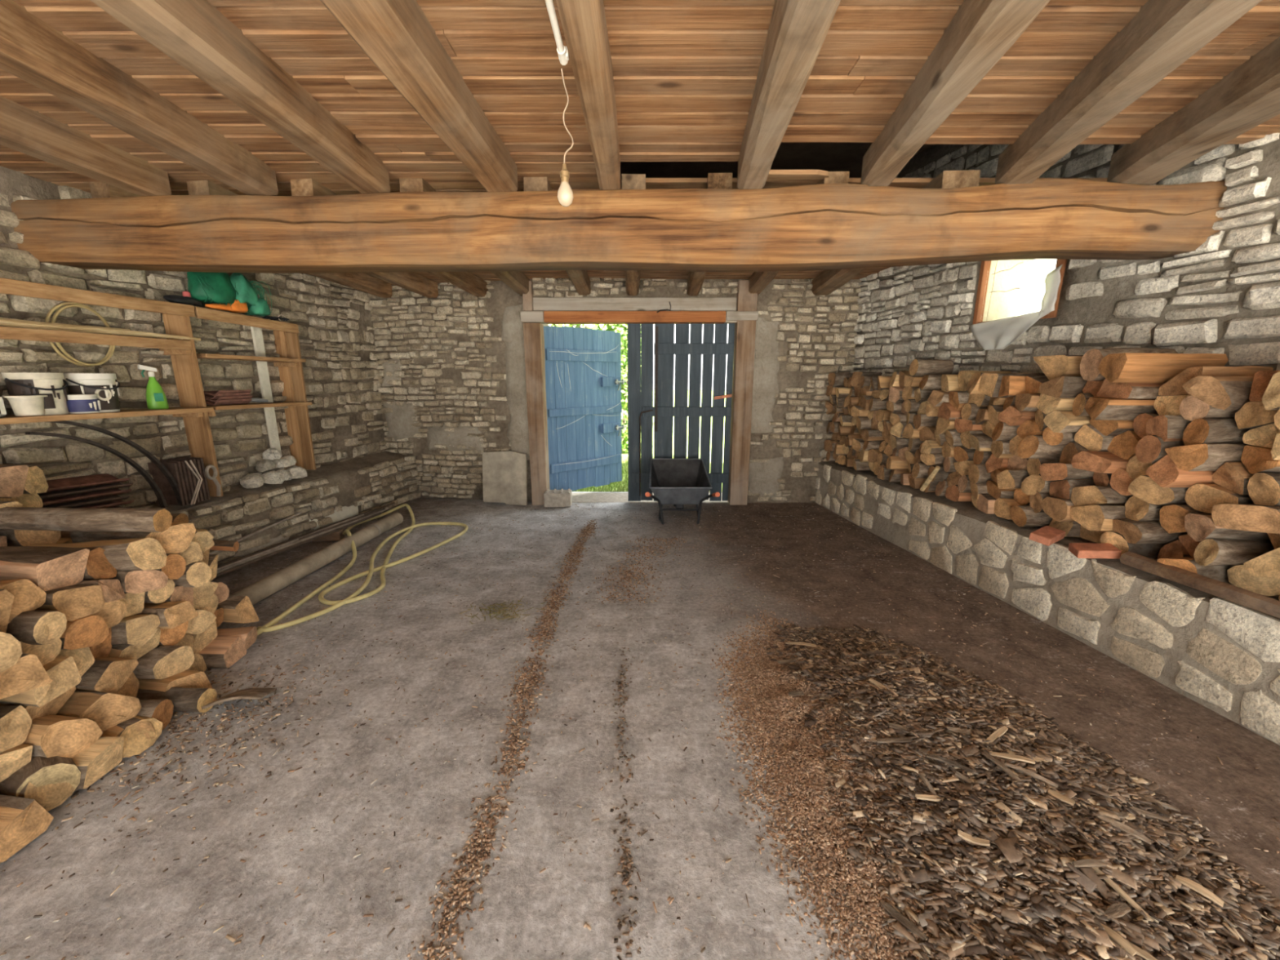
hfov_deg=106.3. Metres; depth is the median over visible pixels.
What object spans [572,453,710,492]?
grass
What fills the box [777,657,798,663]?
strip
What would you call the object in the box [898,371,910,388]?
log
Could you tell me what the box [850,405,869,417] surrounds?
log
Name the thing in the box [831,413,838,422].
log
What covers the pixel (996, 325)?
window
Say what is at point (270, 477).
field stone
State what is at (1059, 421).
log
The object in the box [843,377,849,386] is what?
log
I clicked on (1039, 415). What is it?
log
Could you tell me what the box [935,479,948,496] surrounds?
log
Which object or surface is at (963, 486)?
log
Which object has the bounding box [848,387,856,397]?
log
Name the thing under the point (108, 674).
log
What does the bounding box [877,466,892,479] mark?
log
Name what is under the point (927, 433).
log
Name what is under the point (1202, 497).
log
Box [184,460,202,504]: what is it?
twine
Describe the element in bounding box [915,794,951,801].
strip
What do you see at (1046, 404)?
log
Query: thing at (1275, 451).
log
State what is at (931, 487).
log
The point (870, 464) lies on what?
log
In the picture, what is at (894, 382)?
log
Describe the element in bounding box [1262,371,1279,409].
log
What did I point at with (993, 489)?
log
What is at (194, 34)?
joist
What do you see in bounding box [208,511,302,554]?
metal rod
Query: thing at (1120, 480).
log
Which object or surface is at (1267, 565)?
log
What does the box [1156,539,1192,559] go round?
log
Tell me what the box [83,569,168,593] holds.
log
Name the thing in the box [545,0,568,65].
conduit
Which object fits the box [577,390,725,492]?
ground
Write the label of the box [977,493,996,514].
log
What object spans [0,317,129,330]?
wooden lath
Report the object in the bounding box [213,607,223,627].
log
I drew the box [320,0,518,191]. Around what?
joist
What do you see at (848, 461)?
log
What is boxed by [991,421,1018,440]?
log
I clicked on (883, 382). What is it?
log
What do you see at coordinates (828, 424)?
log
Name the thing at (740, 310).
door frame
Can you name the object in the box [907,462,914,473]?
log
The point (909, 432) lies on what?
log
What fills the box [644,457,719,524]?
wheelbarrow
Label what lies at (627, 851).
trail
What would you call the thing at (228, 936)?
litter
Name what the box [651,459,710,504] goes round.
tray
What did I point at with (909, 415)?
log
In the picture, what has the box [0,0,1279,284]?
ceiling
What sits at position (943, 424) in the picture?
log
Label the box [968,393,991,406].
log
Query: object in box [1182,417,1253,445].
log
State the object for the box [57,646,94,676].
log
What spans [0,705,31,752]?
log
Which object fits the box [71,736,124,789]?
log
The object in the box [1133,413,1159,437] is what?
log
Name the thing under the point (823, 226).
ceiling beam
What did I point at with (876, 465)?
log
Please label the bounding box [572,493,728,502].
threshold
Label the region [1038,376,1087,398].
log
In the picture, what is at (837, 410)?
log
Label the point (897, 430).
log
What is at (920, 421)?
log
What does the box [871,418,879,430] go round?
log
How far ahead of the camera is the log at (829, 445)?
5.90 m
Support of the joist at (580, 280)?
attached to the ceiling
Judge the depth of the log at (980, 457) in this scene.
3.75 m
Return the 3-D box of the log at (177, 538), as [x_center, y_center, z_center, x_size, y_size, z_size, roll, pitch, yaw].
[-2.640,0.304,2.519,0.537,0.146,0.206,1,12,9]
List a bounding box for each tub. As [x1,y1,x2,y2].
[1,395,47,416]
[66,394,100,413]
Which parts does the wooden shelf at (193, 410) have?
rail, rail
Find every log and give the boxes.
[0,463,29,497]
[0,493,43,507]
[0,497,18,502]
[0,501,22,508]
[0,506,172,532]
[0,528,60,546]
[0,535,7,546]
[0,546,89,591]
[0,578,46,623]
[0,589,14,632]
[0,631,22,672]
[0,653,52,699]
[0,656,81,706]
[0,686,75,719]
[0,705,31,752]
[0,743,32,782]
[0,764,74,811]
[0,795,53,862]
[5,610,66,644]
[15,755,80,796]
[18,638,62,665]
[22,466,48,493]
[22,714,102,758]
[28,537,166,571]
[33,584,104,621]
[55,689,141,731]
[56,537,72,543]
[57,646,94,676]
[59,614,108,649]
[60,530,71,537]
[70,522,195,553]
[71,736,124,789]
[75,656,138,693]
[76,579,125,602]
[81,546,117,579]
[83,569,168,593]
[88,626,111,657]
[92,600,126,627]
[99,720,155,757]
[107,627,160,659]
[111,613,159,645]
[116,671,139,697]
[116,715,162,756]
[119,591,145,617]
[133,644,194,679]
[135,600,198,628]
[135,687,217,712]
[137,669,212,691]
[137,698,173,730]
[144,579,174,603]
[155,553,186,579]
[157,634,194,651]
[159,620,188,645]
[164,586,193,606]
[170,513,188,523]
[173,562,211,586]
[174,541,204,565]
[185,608,216,634]
[185,620,217,653]
[187,653,207,671]
[191,528,213,548]
[193,582,218,609]
[198,636,246,668]
[200,528,214,553]
[200,548,209,564]
[203,593,217,613]
[208,554,217,582]
[209,539,239,551]
[213,582,229,604]
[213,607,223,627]
[216,626,257,649]
[217,595,259,623]
[823,440,836,451]
[825,385,847,396]
[825,400,835,414]
[826,422,832,432]
[826,451,835,461]
[827,373,853,386]
[829,395,836,404]
[829,421,840,432]
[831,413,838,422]
[831,432,837,440]
[832,451,838,459]
[834,404,843,413]
[835,387,850,397]
[835,397,845,407]
[835,412,844,422]
[835,443,847,454]
[835,454,840,462]
[836,432,840,440]
[837,454,847,465]
[838,423,851,435]
[839,414,853,426]
[839,435,847,444]
[842,406,848,413]
[842,444,851,453]
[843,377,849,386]
[843,395,849,407]
[844,435,851,446]
[844,457,853,466]
[846,446,855,457]
[847,377,853,388]
[847,404,850,415]
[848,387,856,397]
[848,434,861,445]
[849,395,859,408]
[849,425,859,434]
[850,371,881,386]
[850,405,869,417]
[851,416,856,425]
[851,438,864,451]
[853,386,861,396]
[853,458,871,471]
[856,416,871,429]
[857,395,861,405]
[858,375,875,387]
[859,448,868,462]
[860,395,875,409]
[861,428,871,440]
[862,386,872,395]
[862,430,884,440]
[862,440,883,450]
[866,410,873,420]
[867,448,884,462]
[868,397,887,410]
[868,462,874,471]
[869,382,873,391]
[870,376,882,390]
[871,390,881,398]
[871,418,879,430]
[872,410,879,422]
[873,462,881,475]
[875,409,891,422]
[876,453,888,464]
[877,376,891,389]
[877,422,884,431]
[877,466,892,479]
[879,389,888,400]
[879,440,888,452]
[881,431,890,444]
[883,420,893,435]
[884,443,893,456]
[885,456,908,469]
[886,400,902,411]
[888,371,899,387]
[888,386,904,403]
[888,468,911,482]
[889,413,906,425]
[889,422,906,437]
[889,434,909,448]
[892,448,901,456]
[897,447,908,461]
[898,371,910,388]
[900,473,911,485]
[901,400,917,414]
[902,386,919,400]
[902,423,920,439]
[903,374,923,386]
[903,399,922,412]
[904,450,915,464]
[906,412,916,424]
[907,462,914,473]
[908,438,924,451]
[908,475,924,488]
[909,359,954,376]
[911,462,943,478]
[912,413,937,429]
[913,448,923,464]
[914,387,933,402]
[916,400,929,414]
[919,374,928,387]
[919,426,936,441]
[919,478,938,492]
[920,374,942,390]
[920,440,942,453]
[920,453,944,465]
[925,403,939,416]
[927,390,949,406]
[928,466,953,481]
[934,430,946,445]
[935,417,955,434]
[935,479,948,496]
[937,402,961,419]
[941,374,959,392]
[942,441,964,457]
[943,456,957,471]
[945,429,963,446]
[945,484,972,502]
[946,471,961,486]
[948,391,968,410]
[953,460,974,475]
[954,417,982,432]
[954,446,975,462]
[957,370,1011,391]
[957,475,971,492]
[960,403,987,420]
[960,431,983,448]
[966,372,983,394]
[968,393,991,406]
[968,433,992,451]
[968,464,993,484]
[969,481,988,499]
[971,493,977,507]
[973,449,992,464]
[975,408,989,424]
[977,373,1045,397]
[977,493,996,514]
[981,420,995,437]
[985,453,1009,472]
[986,480,1015,498]
[987,396,1006,408]
[987,404,1004,426]
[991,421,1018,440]
[991,440,1014,457]
[991,468,1008,483]
[994,497,1020,519]
[996,470,1030,488]
[998,375,1026,397]
[998,405,1035,426]
[1003,395,1015,409]
[1007,455,1028,470]
[1008,435,1022,458]
[1009,505,1052,526]
[1013,488,1030,505]
[1014,393,1040,411]
[1016,419,1043,439]
[1017,435,1066,458]
[1020,475,1056,495]
[1025,375,1048,393]
[1026,458,1059,475]
[1029,490,1054,512]
[1032,355,1083,380]
[1035,393,1075,414]
[1035,408,1047,431]
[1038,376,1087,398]
[1039,462,1093,480]
[1041,497,1077,521]
[1042,426,1076,445]
[1043,409,1090,432]
[1048,479,1095,499]
[1048,519,1080,537]
[1058,442,1090,462]
[1070,485,1133,506]
[1070,504,1127,531]
[1071,451,1128,473]
[1072,392,1093,416]
[1074,424,1115,452]
[1080,347,1177,381]
[1080,524,1106,542]
[1082,380,1103,396]
[1084,396,1157,420]
[1089,418,1133,435]
[1093,471,1111,486]
[1097,352,1228,382]
[1097,378,1164,399]
[1099,531,1168,558]
[1107,431,1142,459]
[1110,467,1133,495]
[1112,518,1187,543]
[1124,495,1166,520]
[1126,455,1155,479]
[1128,475,1189,505]
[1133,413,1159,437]
[1135,435,1185,462]
[1145,454,1215,487]
[1146,415,1191,441]
[1153,395,1190,415]
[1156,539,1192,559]
[1156,557,1237,582]
[1158,365,1273,395]
[1160,504,1211,533]
[1164,443,1246,471]
[1178,533,1199,557]
[1179,395,1238,421]
[1182,375,1253,410]
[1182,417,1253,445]
[1184,483,1255,512]
[1184,513,1271,542]
[1193,538,1274,566]
[1211,503,1279,533]
[1212,462,1254,494]
[1226,564,1279,595]
[1235,401,1278,429]
[1240,444,1279,473]
[1242,423,1279,448]
[1243,547,1279,579]
[1247,472,1279,506]
[1248,370,1279,401]
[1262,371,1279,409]
[1267,533,1279,549]
[1271,433,1279,459]
[1274,408,1279,429]
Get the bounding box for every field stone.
[240,473,264,488]
[247,472,262,476]
[255,459,275,472]
[261,471,284,484]
[262,448,281,460]
[263,467,279,473]
[272,457,290,468]
[275,469,293,480]
[281,455,296,466]
[285,466,306,478]
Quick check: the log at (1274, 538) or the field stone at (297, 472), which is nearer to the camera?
the log at (1274, 538)
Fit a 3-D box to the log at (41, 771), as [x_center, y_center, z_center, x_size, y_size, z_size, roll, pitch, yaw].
[-2.373,1.128,1.921,0.414,0.183,0.172,10,16,39]
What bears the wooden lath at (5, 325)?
on the wooden shelf at (193, 410)
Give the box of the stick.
[920,465,940,491]
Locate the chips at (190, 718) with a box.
[32,638,428,918]
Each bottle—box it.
[137,364,168,408]
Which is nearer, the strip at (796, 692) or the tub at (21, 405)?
the strip at (796, 692)
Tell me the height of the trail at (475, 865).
0.023 m
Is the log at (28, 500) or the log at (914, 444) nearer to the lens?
the log at (28, 500)
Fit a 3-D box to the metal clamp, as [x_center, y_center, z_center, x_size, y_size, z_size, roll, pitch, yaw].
[-3.452,0.005,3.882,0.035,0.265,0.096,2,12,10]
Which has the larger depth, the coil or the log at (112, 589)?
the coil
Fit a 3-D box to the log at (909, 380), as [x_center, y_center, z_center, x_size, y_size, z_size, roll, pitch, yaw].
[2.650,-0.921,4.454,0.339,0.108,0.120,0,12,2]
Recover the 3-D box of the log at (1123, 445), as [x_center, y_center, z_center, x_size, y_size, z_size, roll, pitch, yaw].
[3.030,-0.207,2.819,0.396,0.164,0.196,0,12,1]
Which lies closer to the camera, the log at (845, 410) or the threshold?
the log at (845, 410)
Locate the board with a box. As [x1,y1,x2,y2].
[482,450,527,505]
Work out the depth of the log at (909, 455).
4.52 m
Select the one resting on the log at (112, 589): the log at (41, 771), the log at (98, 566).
the log at (98, 566)
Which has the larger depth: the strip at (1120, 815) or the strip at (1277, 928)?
the strip at (1120, 815)
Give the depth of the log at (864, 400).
5.06 m
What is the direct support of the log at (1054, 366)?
on the log at (1068, 387)
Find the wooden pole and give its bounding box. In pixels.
[231,512,403,605]
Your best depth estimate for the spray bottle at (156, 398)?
3.56 m
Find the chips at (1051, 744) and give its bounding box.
[766,624,1279,959]
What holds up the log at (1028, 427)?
on the log at (1013, 446)
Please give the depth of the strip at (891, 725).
2.03 m
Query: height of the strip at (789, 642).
0.028 m
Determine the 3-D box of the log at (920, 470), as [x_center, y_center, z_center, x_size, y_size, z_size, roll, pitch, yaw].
[2.687,-0.088,4.346,0.422,0.146,0.139,-1,12,-1]
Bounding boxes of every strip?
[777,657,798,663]
[788,641,816,647]
[788,690,804,695]
[861,638,875,644]
[866,649,894,654]
[868,678,894,694]
[876,640,897,650]
[876,737,911,742]
[888,723,911,731]
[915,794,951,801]
[919,773,937,795]
[926,753,973,773]
[928,673,951,685]
[937,671,974,688]
[946,725,991,736]
[955,770,982,790]
[957,829,990,846]
[982,725,1008,745]
[982,751,1021,782]
[989,751,1035,764]
[1004,708,1022,712]
[1004,762,1057,787]
[1032,757,1060,762]
[1047,789,1075,805]
[1071,858,1112,866]
[1092,866,1153,921]
[1095,815,1151,844]
[1099,922,1136,956]
[1103,810,1128,817]
[1104,902,1131,920]
[1111,798,1168,821]
[1125,813,1135,819]
[1125,939,1157,959]
[1133,795,1172,817]
[1137,794,1180,812]
[1168,846,1190,864]
[1275,925,1279,933]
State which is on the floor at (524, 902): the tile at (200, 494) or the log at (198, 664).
the log at (198, 664)
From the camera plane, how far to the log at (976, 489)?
3.71 m
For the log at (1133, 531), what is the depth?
2.65 m
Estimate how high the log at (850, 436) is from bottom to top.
0.135 m
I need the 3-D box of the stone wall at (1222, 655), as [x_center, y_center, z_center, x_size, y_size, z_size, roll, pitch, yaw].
[2.867,0.646,3.250,0.942,0.601,6.058,-3,13,-13]
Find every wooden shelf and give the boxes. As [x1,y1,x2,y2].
[0,277,223,497]
[194,306,315,469]
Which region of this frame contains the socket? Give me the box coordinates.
[560,163,569,182]
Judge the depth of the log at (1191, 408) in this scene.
2.44 m
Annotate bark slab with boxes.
[201,687,276,709]
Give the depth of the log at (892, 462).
4.68 m
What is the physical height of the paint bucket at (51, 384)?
0.255 m
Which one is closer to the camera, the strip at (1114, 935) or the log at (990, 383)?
the strip at (1114, 935)
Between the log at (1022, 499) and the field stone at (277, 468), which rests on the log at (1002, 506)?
the log at (1022, 499)
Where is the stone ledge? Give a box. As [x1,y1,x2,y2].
[146,451,421,565]
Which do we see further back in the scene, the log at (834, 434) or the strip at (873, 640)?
the log at (834, 434)
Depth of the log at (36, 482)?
2.72 m
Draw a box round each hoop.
[25,431,167,507]
[48,420,182,503]
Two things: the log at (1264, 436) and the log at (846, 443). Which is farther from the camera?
the log at (846, 443)
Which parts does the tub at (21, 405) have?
lid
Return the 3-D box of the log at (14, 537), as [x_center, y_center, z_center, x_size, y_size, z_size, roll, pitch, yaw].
[-3.388,0.267,2.422,0.739,0.182,0.161,0,12,0]
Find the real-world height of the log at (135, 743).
0.126 m
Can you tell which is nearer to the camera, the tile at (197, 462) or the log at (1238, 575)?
the log at (1238, 575)
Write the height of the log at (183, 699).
0.107 m
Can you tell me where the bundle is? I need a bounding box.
[186,271,271,316]
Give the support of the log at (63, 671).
on the log at (52, 707)
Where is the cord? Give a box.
[262,314,288,321]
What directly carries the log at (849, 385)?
on the log at (851, 393)
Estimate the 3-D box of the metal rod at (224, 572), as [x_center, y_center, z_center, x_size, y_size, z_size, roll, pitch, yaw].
[-3.137,0.624,4.176,0.038,0.021,2.452,3,12,12]
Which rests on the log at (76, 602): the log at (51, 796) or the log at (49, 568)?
the log at (49, 568)
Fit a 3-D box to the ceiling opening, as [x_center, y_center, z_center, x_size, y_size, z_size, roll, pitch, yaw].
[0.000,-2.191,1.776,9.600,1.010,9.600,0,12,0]
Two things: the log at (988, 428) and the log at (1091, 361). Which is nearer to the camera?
the log at (1091, 361)
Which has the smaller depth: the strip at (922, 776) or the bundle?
the strip at (922, 776)
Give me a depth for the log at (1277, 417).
2.13 m
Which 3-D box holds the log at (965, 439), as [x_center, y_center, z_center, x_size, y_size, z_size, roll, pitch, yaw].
[2.791,-0.325,3.840,0.394,0.153,0.141,-1,12,3]
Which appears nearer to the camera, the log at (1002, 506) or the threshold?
the log at (1002, 506)
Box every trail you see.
[406,520,599,959]
[609,647,640,957]
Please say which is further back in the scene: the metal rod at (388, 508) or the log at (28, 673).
the metal rod at (388, 508)
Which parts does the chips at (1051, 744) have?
bark strip, bark strip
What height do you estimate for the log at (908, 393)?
0.135 m
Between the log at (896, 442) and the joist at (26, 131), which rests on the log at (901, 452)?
the log at (896, 442)
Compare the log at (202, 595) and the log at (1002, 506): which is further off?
the log at (1002, 506)
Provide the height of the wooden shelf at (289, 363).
1.470 m
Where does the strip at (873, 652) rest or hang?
on the chips at (1051, 744)
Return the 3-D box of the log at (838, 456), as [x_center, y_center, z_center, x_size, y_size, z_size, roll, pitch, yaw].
[2.469,-0.259,5.748,0.218,0.109,0.111,-1,12,-1]
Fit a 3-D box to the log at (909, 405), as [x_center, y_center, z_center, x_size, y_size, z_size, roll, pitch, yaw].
[2.657,-0.696,4.467,0.365,0.119,0.112,-2,12,-2]
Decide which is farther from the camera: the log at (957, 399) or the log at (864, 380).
the log at (864, 380)
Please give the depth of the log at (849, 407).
5.49 m
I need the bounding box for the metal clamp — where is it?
[204,464,221,496]
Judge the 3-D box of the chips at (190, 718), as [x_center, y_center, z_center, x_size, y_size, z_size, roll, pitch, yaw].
[-2.007,1.151,2.217,1.543,0.022,1.295,9,15,35]
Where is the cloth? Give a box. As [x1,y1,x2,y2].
[204,299,248,312]
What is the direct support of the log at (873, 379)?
on the log at (875, 393)
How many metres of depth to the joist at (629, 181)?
3.02 m
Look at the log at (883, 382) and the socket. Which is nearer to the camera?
the socket
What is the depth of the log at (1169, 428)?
2.53 m
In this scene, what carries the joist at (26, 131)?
attached to the ceiling
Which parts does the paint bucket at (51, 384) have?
handle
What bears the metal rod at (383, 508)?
on the metal rod at (388, 508)
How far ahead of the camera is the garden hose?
3.85 m
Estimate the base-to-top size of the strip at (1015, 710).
0.028 m
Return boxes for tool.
[250,398,268,402]
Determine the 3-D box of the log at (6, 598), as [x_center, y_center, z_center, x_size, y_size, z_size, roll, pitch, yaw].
[-2.570,0.497,1.715,0.518,0.175,0.158,0,12,0]
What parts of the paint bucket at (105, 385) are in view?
handle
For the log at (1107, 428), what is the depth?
2.86 m
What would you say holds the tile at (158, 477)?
on the stone ledge
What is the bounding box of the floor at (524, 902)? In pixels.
[0,491,1279,959]
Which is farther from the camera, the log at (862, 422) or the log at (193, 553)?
the log at (862, 422)
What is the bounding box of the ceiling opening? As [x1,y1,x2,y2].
[620,142,935,177]
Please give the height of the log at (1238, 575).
0.165 m
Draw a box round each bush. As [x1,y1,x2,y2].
[548,324,627,408]
[611,327,627,453]
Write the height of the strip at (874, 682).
0.019 m
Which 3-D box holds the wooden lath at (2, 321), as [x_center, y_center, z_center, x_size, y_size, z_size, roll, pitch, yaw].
[-3.602,-0.964,3.017,0.039,0.062,1.598,2,12,8]
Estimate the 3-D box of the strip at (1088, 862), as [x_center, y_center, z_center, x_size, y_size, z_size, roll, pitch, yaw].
[1.378,1.171,1.461,0.129,0.025,0.018,0,12,-1]
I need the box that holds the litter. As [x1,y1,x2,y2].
[0,504,1279,959]
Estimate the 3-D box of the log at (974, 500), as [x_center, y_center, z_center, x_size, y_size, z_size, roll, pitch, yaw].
[2.850,0.162,3.857,0.341,0.135,0.125,1,12,-2]
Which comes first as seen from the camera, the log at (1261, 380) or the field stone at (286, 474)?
the log at (1261, 380)
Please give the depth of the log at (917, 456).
4.41 m
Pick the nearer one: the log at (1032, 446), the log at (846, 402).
the log at (1032, 446)
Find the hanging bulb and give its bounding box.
[557,68,573,207]
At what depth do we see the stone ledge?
4.74 m
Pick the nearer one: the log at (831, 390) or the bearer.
the bearer
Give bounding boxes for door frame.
[520,280,758,505]
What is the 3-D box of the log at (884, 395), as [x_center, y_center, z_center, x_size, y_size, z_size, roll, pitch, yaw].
[2.592,-0.865,4.872,0.273,0.112,0.141,-1,12,3]
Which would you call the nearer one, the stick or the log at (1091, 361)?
the log at (1091, 361)
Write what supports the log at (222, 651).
on the floor at (524, 902)
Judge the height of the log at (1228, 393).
0.167 m
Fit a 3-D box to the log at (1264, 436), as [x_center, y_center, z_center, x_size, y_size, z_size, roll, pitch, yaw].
[3.136,-0.210,2.237,0.486,0.119,0.210,1,12,2]
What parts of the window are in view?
sill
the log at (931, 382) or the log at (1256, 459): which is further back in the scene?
the log at (931, 382)
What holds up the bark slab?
on the floor at (524, 902)
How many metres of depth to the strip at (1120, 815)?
1.65 m
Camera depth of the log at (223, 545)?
2.96 m
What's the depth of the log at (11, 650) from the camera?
1.72 m
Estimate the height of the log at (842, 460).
0.109 m
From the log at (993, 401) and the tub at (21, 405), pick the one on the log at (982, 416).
the log at (993, 401)
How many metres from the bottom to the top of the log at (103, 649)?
0.181 m
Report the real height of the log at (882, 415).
0.121 m
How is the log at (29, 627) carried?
on the log at (47, 653)
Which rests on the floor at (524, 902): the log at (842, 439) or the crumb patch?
the crumb patch
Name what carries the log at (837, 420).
on the log at (833, 425)
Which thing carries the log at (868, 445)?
on the log at (864, 454)
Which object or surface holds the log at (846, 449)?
on the log at (842, 460)
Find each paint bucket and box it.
[0,372,68,415]
[63,373,119,413]
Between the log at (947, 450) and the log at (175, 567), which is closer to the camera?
the log at (175, 567)
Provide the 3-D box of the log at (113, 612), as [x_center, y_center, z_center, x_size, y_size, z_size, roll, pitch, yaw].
[-2.652,0.612,2.167,0.561,0.134,0.140,-1,12,-1]
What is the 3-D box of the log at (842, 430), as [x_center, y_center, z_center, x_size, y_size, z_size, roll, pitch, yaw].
[2.438,-0.586,5.600,0.272,0.140,0.148,0,12,0]
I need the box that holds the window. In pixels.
[969,258,1066,350]
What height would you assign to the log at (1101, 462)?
0.117 m
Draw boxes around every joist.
[0,0,278,195]
[0,95,171,195]
[88,182,392,297]
[90,0,390,193]
[186,180,438,297]
[289,178,488,297]
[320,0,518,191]
[399,177,530,296]
[523,177,591,295]
[555,0,620,190]
[621,173,645,295]
[686,172,732,296]
[737,0,840,189]
[748,171,849,295]
[811,169,980,295]
[860,0,1050,186]
[995,0,1262,184]
[1106,36,1279,185]
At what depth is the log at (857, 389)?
5.38 m
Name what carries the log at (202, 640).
on the log at (222, 651)
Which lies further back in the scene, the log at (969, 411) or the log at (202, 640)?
the log at (969, 411)
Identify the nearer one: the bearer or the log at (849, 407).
the bearer
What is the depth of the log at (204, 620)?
2.62 m
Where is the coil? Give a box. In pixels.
[44,302,115,366]
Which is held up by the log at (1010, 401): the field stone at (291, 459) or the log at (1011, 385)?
the log at (1011, 385)
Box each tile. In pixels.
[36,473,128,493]
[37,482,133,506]
[147,462,185,506]
[151,460,188,505]
[159,459,196,502]
[167,457,203,501]
[176,457,210,499]
[180,462,191,503]
[187,460,199,502]
[195,459,207,500]
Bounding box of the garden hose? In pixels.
[256,503,468,635]
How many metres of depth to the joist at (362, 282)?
5.07 m
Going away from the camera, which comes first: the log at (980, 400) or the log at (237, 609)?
the log at (237, 609)
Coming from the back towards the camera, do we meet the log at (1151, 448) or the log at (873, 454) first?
the log at (873, 454)
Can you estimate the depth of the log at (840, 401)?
5.63 m
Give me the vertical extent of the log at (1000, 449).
0.138 m
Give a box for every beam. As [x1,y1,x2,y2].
[10,178,1226,273]
[1120,551,1279,617]
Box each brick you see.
[1029,525,1065,546]
[1068,542,1121,558]
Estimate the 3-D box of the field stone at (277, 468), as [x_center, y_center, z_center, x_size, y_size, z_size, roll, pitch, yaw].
[-3.557,-0.059,4.658,0.169,0.126,0.174,-2,12,-9]
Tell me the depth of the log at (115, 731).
2.08 m
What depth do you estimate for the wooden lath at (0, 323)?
3.37 m
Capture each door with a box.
[543,325,626,490]
[626,323,734,501]
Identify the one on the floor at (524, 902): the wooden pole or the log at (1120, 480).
the wooden pole
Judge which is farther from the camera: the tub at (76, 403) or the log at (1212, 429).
the tub at (76, 403)
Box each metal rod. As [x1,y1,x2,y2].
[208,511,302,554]
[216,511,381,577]
[217,502,395,567]
[217,506,390,573]
[217,507,385,568]
[217,514,364,571]
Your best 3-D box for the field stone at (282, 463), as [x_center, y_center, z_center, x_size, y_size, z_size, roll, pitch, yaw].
[-3.478,-0.164,4.650,0.162,0.098,0.139,6,13,24]
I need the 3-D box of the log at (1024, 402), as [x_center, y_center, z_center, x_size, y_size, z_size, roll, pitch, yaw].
[2.863,-0.534,3.328,0.449,0.121,0.182,2,12,1]
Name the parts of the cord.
cord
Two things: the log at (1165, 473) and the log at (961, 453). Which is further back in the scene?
the log at (961, 453)
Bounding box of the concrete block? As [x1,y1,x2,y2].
[543,488,572,506]
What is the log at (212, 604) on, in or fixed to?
on the log at (219, 612)
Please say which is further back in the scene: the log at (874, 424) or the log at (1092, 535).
the log at (874, 424)
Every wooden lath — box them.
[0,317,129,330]
[0,319,200,340]
[0,323,173,338]
[0,324,182,339]
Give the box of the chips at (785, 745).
[710,604,946,959]
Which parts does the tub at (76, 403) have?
lid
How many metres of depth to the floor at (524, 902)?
2.04 m
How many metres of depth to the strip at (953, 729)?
2.01 m
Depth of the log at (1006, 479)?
3.38 m
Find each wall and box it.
[0,165,389,508]
[367,277,861,502]
[814,461,1279,745]
[850,133,1279,376]
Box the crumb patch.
[576,537,700,604]
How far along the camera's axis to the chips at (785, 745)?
1.84 m
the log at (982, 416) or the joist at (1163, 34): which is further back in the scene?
the log at (982, 416)
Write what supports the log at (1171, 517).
on the log at (1189, 544)
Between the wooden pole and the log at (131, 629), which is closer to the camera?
the log at (131, 629)
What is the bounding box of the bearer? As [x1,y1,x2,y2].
[311,528,344,542]
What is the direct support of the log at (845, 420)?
on the log at (842, 430)
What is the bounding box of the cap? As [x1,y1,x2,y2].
[162,291,203,306]
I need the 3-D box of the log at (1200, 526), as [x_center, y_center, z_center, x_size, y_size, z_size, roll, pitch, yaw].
[3.049,0.246,2.373,0.565,0.154,0.190,0,12,3]
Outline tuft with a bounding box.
[459,595,545,624]
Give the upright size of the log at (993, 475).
0.144 m
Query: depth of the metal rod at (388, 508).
4.39 m
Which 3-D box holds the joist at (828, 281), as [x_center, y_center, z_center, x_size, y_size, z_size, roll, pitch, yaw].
[2.055,-2.050,4.369,0.235,0.317,2.853,1,12,3]
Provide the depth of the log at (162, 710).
2.19 m
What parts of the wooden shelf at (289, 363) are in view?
rail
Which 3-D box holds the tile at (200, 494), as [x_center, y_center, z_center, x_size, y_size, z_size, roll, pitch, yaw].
[-3.616,-0.002,3.826,0.240,0.340,0.025,2,12,8]
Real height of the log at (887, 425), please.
0.158 m
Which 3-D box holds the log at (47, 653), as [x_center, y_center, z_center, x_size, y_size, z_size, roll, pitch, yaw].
[-2.598,0.685,1.861,0.518,0.148,0.152,-2,12,-4]
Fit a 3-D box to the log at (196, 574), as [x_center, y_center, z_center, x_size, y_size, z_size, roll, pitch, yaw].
[-2.657,0.508,2.614,0.590,0.136,0.125,0,12,6]
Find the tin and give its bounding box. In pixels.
[0,396,6,416]
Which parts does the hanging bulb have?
bulb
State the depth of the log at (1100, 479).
2.93 m

